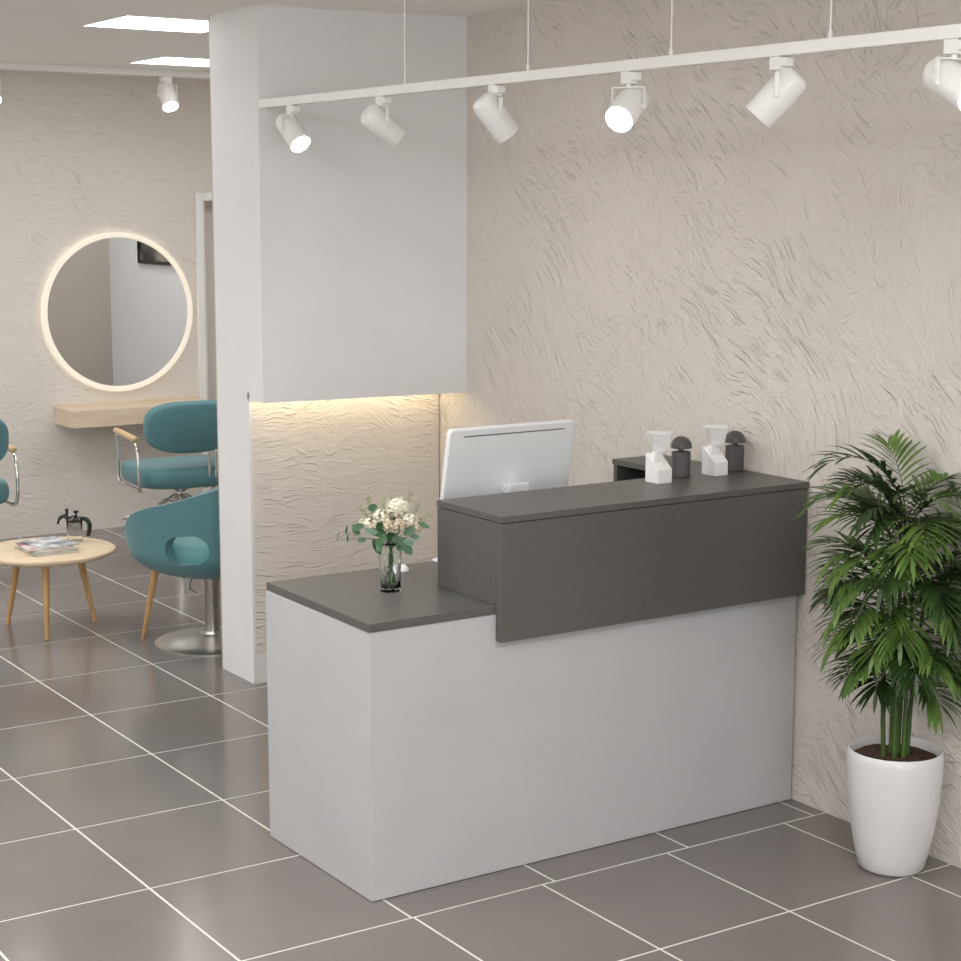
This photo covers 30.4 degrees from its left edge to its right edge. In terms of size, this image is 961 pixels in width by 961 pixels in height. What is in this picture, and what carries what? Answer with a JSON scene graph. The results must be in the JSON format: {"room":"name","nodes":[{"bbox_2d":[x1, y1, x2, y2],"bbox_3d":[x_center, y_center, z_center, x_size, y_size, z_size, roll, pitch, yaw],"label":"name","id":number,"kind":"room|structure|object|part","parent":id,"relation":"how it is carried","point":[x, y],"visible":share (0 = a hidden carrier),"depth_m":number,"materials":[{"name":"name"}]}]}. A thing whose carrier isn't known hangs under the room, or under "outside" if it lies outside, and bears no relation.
{"room":"salon","nodes":[
{"label":"salon","id":0,"kind":"room"},
{"bbox_2d":[0,71,211,538],"bbox_3d":[-5.071,-0.820,9.218,10.100,2.778,0.200,-6,11,-33],"label":"wall","id":1,"kind":"structure","parent":0,"point":[83,156],"depth_m":10.79,"materials":[{"name":"beige paint"}]},
{"bbox_2d":[41,232,192,390],"bbox_3d":[-2.236,-1.040,10.929,0.980,0.980,0.035,-6,11,-33],"label":"round mirror","id":2,"kind":"object","parent":1,"relation":"attached to","point":[117,308],"visible":1,"depth_m":10.91,"materials":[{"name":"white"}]},
{"bbox_2d":[54,396,204,428],"bbox_3d":[-2.124,-0.424,10.942,0.950,0.116,0.299,-6,11,-33],"label":"floating shelf","id":3,"kind":"object","parent":1,"relation":"attached to","point":[127,412],"visible":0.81,"depth_m":10.74,"materials":[{"name":"brown wood"}]},
{"bbox_2d":[194,193,211,492],"bbox_3d":[-1.499,-0.828,11.560,0.815,2.085,0.185,-6,11,-33],"label":"trim","id":4,"kind":"structure","parent":1,"relation":"attached to","point":[199,198],"depth_m":11.22,"materials":[{"name":"white wood"}]},
{"bbox_2d":[204,201,217,489],"bbox_3d":[-1.531,-0.809,11.618,0.690,2.020,0.099,-6,11,-33],"label":"door","id":5,"kind":"structure","parent":1,"relation":"in","point":[208,212],"depth_m":11.43,"materials":[{"name":"paint"}]},
{"bbox_2d":[208,15,222,667],"bbox_3d":[-0.099,-0.654,8.192,2.457,2.778,0.008,-6,11,-33],"label":"wall","id":6,"kind":"structure","parent":0,"point":[208,15],"depth_m":7.52,"materials":[{"name":"beige paint"}]},
{"bbox_2d":[209,8,252,682],"bbox_3d":[-0.017,-0.634,8.068,2.457,2.778,0.292,-6,11,-33],"label":"wall partition","id":7,"kind":"structure","parent":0,"point":[224,27],"depth_m":7.39,"materials":[{"name":"white paint"}]},
{"bbox_2d":[0,0,564,79],"bbox_3d":[-1.326,-1.366,3.388,10.100,0.100,13.800,-6,11,-33],"label":"ceiling","id":8,"kind":"structure","parent":0,"point":[52,32],"depth_m":7.62,"materials":[{"name":"paint"}]},
{"bbox_2d":[0,62,209,77],"bbox_3d":[-3.535,-2.199,9.178,6.650,0.036,0.036,-6,11,-33],"label":"track rail","id":9,"kind":"object","parent":8,"relation":"attached to","point":[3,65],"visible":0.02,"depth_m":10.06,"materials":[{"name":"white metal"}]},
{"bbox_2d":[0,78,1,103],"bbox_3d":[-2.695,-2.162,9.738,0.126,0.206,0.168,-6,11,-33],"label":"track spotlight","id":10,"kind":"object","parent":9,"relation":"attached to","point":[0,78],"visible":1,"depth_m":9.74,"materials":[{"name":"white metal"}]},
{"bbox_2d":[157,76,178,111],"bbox_3d":[-1.821,-2.249,10.307,0.126,0.206,0.168,-6,11,-33],"label":"track spotlight","id":11,"kind":"object","parent":9,"relation":"attached to","point":[167,95],"visible":1,"depth_m":10.28,"materials":[{"name":"white metal"}]},
{"bbox_2d":[82,15,208,32],"bbox_3d":[-1.364,-1.977,7.667,0.567,0.005,0.512,-6,11,-33],"label":"ceiling light","id":12,"kind":"object","parent":8,"relation":"attached to","point":[140,22],"visible":0.76,"depth_m":7.62,"materials":[{"name":"white plastic"}]},
{"bbox_2d":[129,56,208,66],"bbox_3d":[-1.566,-2.290,9.684,0.567,0.005,0.482,-6,11,-33],"label":"ceiling panel","id":13,"kind":"object","parent":8,"relation":"attached to","point":[163,60],"visible":0.51,"depth_m":9.63,"materials":[{"name":"white plastic"}]},
{"bbox_2d":[259,0,960,107],"bbox_3d":[0.660,-1.311,4.679,0.032,0.398,5.530,-6,11,-33],"label":"track rail","id":14,"kind":"object","parent":8,"relation":"hanging from","point":[934,33],"visible":1,"depth_m":4.93,"materials":[{"name":"white metal"}]},
{"bbox_2d":[276,105,310,152],"bbox_3d":[-0.720,-1.349,6.791,0.112,0.180,0.159,-6,11,-33],"label":"track spotlight","id":15,"kind":"object","parent":14,"relation":"hanging from","point":[290,128],"visible":1,"depth_m":6.76,"materials":[{"name":"white metal"}]},
{"bbox_2d":[361,96,405,147],"bbox_3d":[-0.343,-1.263,6.233,0.162,0.177,0.112,-6,11,-33],"label":"track spotlight","id":16,"kind":"object","parent":14,"relation":"hanging from","point":[374,118],"visible":1,"depth_m":6.20,"materials":[{"name":"white metal"}]},
{"bbox_2d":[473,84,519,143],"bbox_3d":[0.050,-1.168,5.646,0.152,0.183,0.112,-6,11,-33],"label":"track spotlight","id":17,"kind":"object","parent":14,"relation":"hanging from","point":[490,109],"visible":1,"depth_m":5.61,"materials":[{"name":"white metal"}]},
{"bbox_2d":[605,71,649,132],"bbox_3d":[0.422,-1.083,5.071,0.112,0.174,0.164,8,12,41],"label":"track spotlight","id":18,"kind":"object","parent":14,"relation":"hanging from","point":[623,112],"visible":1,"depth_m":5.04,"materials":[{"name":"white metal"}]},
{"bbox_2d":[746,56,806,128],"bbox_3d":[0.762,-1.000,4.562,0.154,0.182,0.111,0,9,-2],"label":"track spotlight","id":19,"kind":"object","parent":14,"relation":"hanging from","point":[783,89],"visible":1,"depth_m":4.53,"materials":[{"name":"white metal"}]},
{"bbox_2d":[922,38,960,111],"bbox_3d":[1.092,-0.930,4.074,0.112,0.170,0.164,-6,11,-33],"label":"track spotlight","id":20,"kind":"object","parent":14,"relation":"hanging from","point":[941,75],"visible":1,"depth_m":4.05,"materials":[{"name":"white metal"}]},
{"bbox_2d":[252,394,438,654],"bbox_3d":[-0.568,0.144,7.638,0.911,1.120,0.010,-6,11,-33],"label":"wall niche","id":21,"kind":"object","parent":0,"point":[315,463],"visible":0.5,"depth_m":7.58,"materials":[{"name":"beige paint"}]},
{"bbox_2d":[240,5,466,402],"bbox_3d":[-0.508,-1.133,7.343,0.930,1.572,0.235,-6,11,-33],"label":"wall","id":22,"kind":"structure","parent":0,"point":[356,244],"depth_m":7.26,"materials":[{"name":"white paint"}]},
{"bbox_2d":[247,397,266,683],"bbox_3d":[-0.571,0.211,7.646,0.930,1.235,0.012,-6,11,-33],"label":"trim","id":23,"kind":"structure","parent":22,"relation":"attached to","point":[259,661],"depth_m":7.41,"materials":[{"name":"white paint"}]},
{"bbox_2d":[0,526,960,960],"bbox_3d":[-1.330,1.429,3.821,10.100,0.001,13.800,-6,11,-33],"label":"floor","id":24,"kind":"structure","parent":0,"point":[135,808],"depth_m":5.40,"materials":[{"name":"tile"}]},
{"bbox_2d":[0,419,19,505],"bbox_3d":[-2.826,0.094,9.326,0.648,0.944,0.771,-5,10,-32],"label":"chair","id":25,"kind":"object","parent":24,"relation":"on","point":[5,446],"visible":1,"depth_m":9.21,"materials":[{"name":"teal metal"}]},
{"bbox_3d":[-2.796,0.062,9.273,0.580,0.139,0.540,-5,10,-32],"label":"seat","id":26,"kind":"part","parent":25,"relation":"part of","materials":[{"name":"teal fabric"}]},
{"bbox_3d":[-2.657,-0.188,9.012,0.530,0.289,0.138,-5,10,-32],"label":"backrest","id":27,"kind":"part","parent":25,"relation":"part of","materials":[{"name":"teal fabric"}]},
{"bbox_3d":[-2.525,-0.035,9.378,0.040,0.305,0.405,-5,10,-32],"label":"arm frame","id":28,"kind":"part","parent":25,"relation":"part of","materials":[{"name":"silver metal"}]},
{"bbox_3d":[-2.533,-0.190,9.387,0.042,0.044,0.374,-5,10,-32],"label":"armrest","id":29,"kind":"part","parent":25,"relation":"part of","materials":[{"name":"brown wood"}]},
{"bbox_2d":[0,537,115,639],"bbox_3d":[-2.057,0.517,8.430,0.636,0.390,0.636,-6,11,-33],"label":"coffee table","id":30,"kind":"object","parent":24,"relation":"on","point":[88,549],"visible":0.89,"depth_m":8.27,"materials":[{"name":"brown wood"}]},
{"bbox_3d":[-2.241,0.516,8.510,0.106,0.367,0.038,5,10,29],"label":"leg","id":31,"kind":"part","parent":30,"relation":"part of","materials":[{"name":"brown wood"}]},
{"bbox_3d":[-2.027,0.557,8.249,0.038,0.367,0.102,-1,9,-6],"label":"leg","id":32,"kind":"part","parent":30,"relation":"part of","materials":[{"name":"brown wood"}]},
{"bbox_2d":[15,546,77,556],"bbox_3d":[-2.054,0.324,8.366,0.211,0.012,0.275,-6,11,-33],"label":"magazine","id":33,"kind":"object","parent":30,"relation":"on","point":[18,548],"visible":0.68,"depth_m":8.26,"materials":[{"name":"beige paper"}]},
{"bbox_2d":[14,544,76,553],"bbox_3d":[-2.055,0.313,8.366,0.206,0.008,0.262,-6,11,-36],"label":"magazine","id":34,"kind":"object","parent":33,"relation":"on","point":[16,545],"visible":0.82,"depth_m":8.27,"materials":[{"name":"white paper"}]},
{"bbox_2d":[15,542,69,551],"bbox_3d":[-2.071,0.305,8.370,0.201,0.006,0.255,-5,10,-27],"label":"magazine","id":35,"kind":"object","parent":34,"relation":"on","point":[27,548],"visible":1,"depth_m":8.28,"materials":[{"name":"white paper"}]},
{"bbox_2d":[18,536,78,549],"bbox_3d":[-2.049,0.295,8.395,0.191,0.006,0.245,-8,12,-42],"label":"magazine","id":36,"kind":"object","parent":35,"relation":"on","point":[50,542],"visible":1,"depth_m":8.38,"materials":[{"name":"white paper"}]},
{"bbox_2d":[57,508,91,541],"bbox_3d":[-1.969,0.216,8.576,0.171,0.159,0.081,0,9,0],"label":"glass carafe","id":37,"kind":"object","parent":30,"relation":"on","point":[74,522],"visible":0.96,"depth_m":8.56,"materials":[{"name":"clear glass"}]},
{"bbox_3d":[-2.021,0.186,8.572,0.067,0.052,0.023,0,9,0],"label":"spout","id":38,"kind":"part","parent":37,"relation":"part of","materials":[{"name":"black plastic"}]},
{"bbox_3d":[-1.968,0.183,8.571,0.081,0.031,0.081,0,9,0],"label":"lid","id":39,"kind":"part","parent":37,"relation":"part of","materials":[{"name":"black plastic"}]},
{"bbox_3d":[-1.968,0.247,8.581,0.076,0.096,0.076,0,9,0],"label":"glass","id":40,"kind":"part","parent":37,"relation":"part of","materials":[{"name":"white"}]},
{"bbox_3d":[-1.911,0.222,8.578,0.054,0.099,0.023,0,9,0],"label":"handle","id":41,"kind":"part","parent":37,"relation":"part of","materials":[{"name":"black plastic"}]},
{"bbox_3d":[-1.905,0.512,8.540,0.102,0.367,0.039,-6,11,-33],"label":"leg","id":42,"kind":"part","parent":30,"relation":"part of","materials":[{"name":"brown wood"}]},
{"bbox_2d":[113,400,217,567],"bbox_3d":[-1.732,-0.015,10.039,0.648,0.944,0.771,-5,10,-28],"label":"chair","id":43,"kind":"object","parent":24,"relation":"on","point":[182,426],"visible":0.61,"depth_m":9.69,"materials":[{"name":"teal fabric"}]},
{"bbox_3d":[-1.966,-0.253,9.796,0.042,0.044,0.374,-5,10,-28],"label":"armrest","id":44,"kind":"part","parent":43,"relation":"part of","materials":[{"name":"brown wood"}]},
{"bbox_3d":[-1.942,-0.100,9.796,0.040,0.305,0.405,-5,10,-28],"label":"arm frame","id":45,"kind":"part","parent":43,"relation":"part of","materials":[{"name":"silver metal"}]},
{"bbox_3d":[-1.705,-0.046,9.984,0.580,0.139,0.540,-5,10,-28],"label":"seat","id":46,"kind":"part","parent":43,"relation":"part of","materials":[{"name":"teal fabric"}]},
{"bbox_3d":[-1.581,-0.296,9.714,0.530,0.289,0.138,-5,10,-28],"label":"backrest","id":47,"kind":"part","parent":43,"relation":"part of","materials":[{"name":"teal fabric"}]},
{"bbox_3d":[-1.691,0.092,9.979,0.220,0.152,0.220,-5,10,-28],"label":"gas stem","id":48,"kind":"part","parent":43,"relation":"part of","materials":[{"name":"silver metal"}]},
{"bbox_2d":[124,487,221,655],"bbox_3d":[-1.265,0.345,8.165,0.742,0.815,0.666,5,10,31],"label":"tub chair","id":49,"kind":"object","parent":24,"relation":"on","point":[181,538],"visible":0.59,"depth_m":7.91,"materials":[{"name":"teal fabric"}]},
{"bbox_3d":[-1.524,0.552,8.189,0.145,0.398,0.037,8,12,42],"label":"wooden leg","id":50,"kind":"part","parent":49,"relation":"part of","materials":[{"name":"brown wood"}]},
{"bbox_2d":[173,537,208,563],"bbox_3d":[-1.274,0.309,8.165,0.580,0.160,0.500,5,10,31],"label":"seat cushion","id":51,"kind":"object","parent":49,"relation":"on","point":[186,550],"depth_m":7.91,"materials":[{"name":"teal fabric"}]},
{"bbox_3d":[-1.300,0.476,8.130,0.104,0.061,0.207,3,9,18],"label":"height lever","id":52,"kind":"part","parent":49,"relation":"part of","materials":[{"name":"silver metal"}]},
{"bbox_2d":[266,455,808,901],"bbox_3d":[0.181,0.566,5.796,1.664,1.099,0.781,-6,11,-33],"label":"reception desk","id":53,"kind":"object","parent":24,"relation":"on","point":[575,668],"visible":0.94,"depth_m":5.43,"materials":[{"name":"white laminate"}]},
{"bbox_2d":[267,561,495,632],"bbox_3d":[0.194,0.307,5.737,1.664,0.025,0.672,-6,11,-33],"label":"countertop","id":54,"kind":"structure","parent":53,"relation":"on","point":[353,598],"depth_m":5.33,"materials":[{"name":"grey laminate"}]},
{"bbox_2d":[379,539,401,592],"bbox_3d":[-0.276,0.263,5.431,0.080,0.155,0.080,-6,11,-33],"label":"glass vase","id":55,"kind":"object","parent":53,"relation":"on","point":[390,556],"visible":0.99,"depth_m":5.41,"materials":[{"name":"clear glass"}]},
{"bbox_2d":[337,492,432,554],"bbox_3d":[-0.291,0.182,5.402,0.294,0.297,0.099,-1,9,-7],"label":"flower bouquet","id":56,"kind":"object","parent":55,"relation":"in","point":[382,521],"visible":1,"depth_m":5.39,"materials":[{"name":"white plant"}]},
{"bbox_2d":[401,564,408,571],"bbox_3d":[-0.257,0.281,5.738,0.061,0.024,0.038,7,11,39],"label":"computer mouse","id":57,"kind":"object","parent":53,"relation":"on","point":[404,568],"visible":0.49,"depth_m":5.72,"materials":[{"name":"white plastic"}]},
{"bbox_2d":[440,419,574,499],"bbox_3d":[0.108,0.046,5.820,0.500,0.466,0.170,-6,11,-33],"label":"computer monitor","id":58,"kind":"object","parent":53,"relation":"on","point":[505,458],"visible":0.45,"depth_m":5.80,"materials":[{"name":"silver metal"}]},
{"bbox_3d":[0.473,0.231,5.683,1.220,0.357,0.356,-6,11,-33],"label":"counter panel","id":59,"kind":"part","parent":53,"relation":"part of","materials":[{"name":"grey laminate"}]},
{"bbox_2d":[437,455,808,522],"bbox_3d":[0.362,0.015,5.831,1.233,0.019,0.781,-6,11,-33],"label":"countertop","id":60,"kind":"structure","parent":53,"relation":"on","point":[518,506],"depth_m":5.58,"materials":[{"name":"grey laminate"}]},
{"bbox_2d":[645,431,672,483],"bbox_3d":[0.591,-0.080,5.818,0.097,0.172,0.088,0,9,-3],"label":"perfume bottle","id":61,"kind":"object","parent":53,"relation":"on","point":[658,470],"visible":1,"depth_m":5.80,"materials":[{"name":"white plastic"}]},
{"bbox_2d":[671,436,691,477],"bbox_3d":[0.672,-0.080,5.928,0.072,0.138,0.072,-6,11,-33],"label":"bottle","id":62,"kind":"object","parent":53,"relation":"on","point":[680,458],"visible":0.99,"depth_m":5.91,"materials":[{"name":"grey plastic"}]},
{"bbox_2d":[702,424,728,475],"bbox_3d":[0.798,-0.106,5.986,0.097,0.172,0.088,0,9,-3],"label":"pump bottle","id":63,"kind":"object","parent":53,"relation":"on","point":[714,463],"visible":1,"depth_m":5.97,"materials":[{"name":"white plastic"}]},
{"bbox_2d":[725,430,744,470],"bbox_3d":[0.873,-0.102,6.076,0.072,0.138,0.072,-6,11,-33],"label":"bottle","id":64,"kind":"object","parent":53,"relation":"on","point":[734,453],"visible":0.88,"depth_m":6.06,"materials":[{"name":"grey plastic"}]},
{"bbox_2d":[793,429,960,876],"bbox_3d":[1.194,0.534,5.278,0.485,1.326,0.627,-6,11,-33],"label":"potted palm","id":65,"kind":"object","parent":24,"relation":"on","point":[894,780],"visible":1,"depth_m":5.23,"materials":[{"name":"green plant"}]},
{"bbox_2d":[846,735,943,876],"bbox_3d":[1.257,0.997,5.391,0.289,0.377,0.289,-6,11,-33],"label":"pot","id":66,"kind":"object","parent":65,"relation":"attached to","point":[894,789],"depth_m":5.29,"materials":[{"name":"white ceramic"}]},
{"bbox_2d":[439,0,960,867],"bbox_3d":[2.527,0.034,3.788,0.464,2.778,9.860,-6,11,-33],"label":"wall","id":67,"kind":"structure","parent":0,"point":[793,285],"depth_m":6.02,"materials":[{"name":"beige paint"}]}
]}

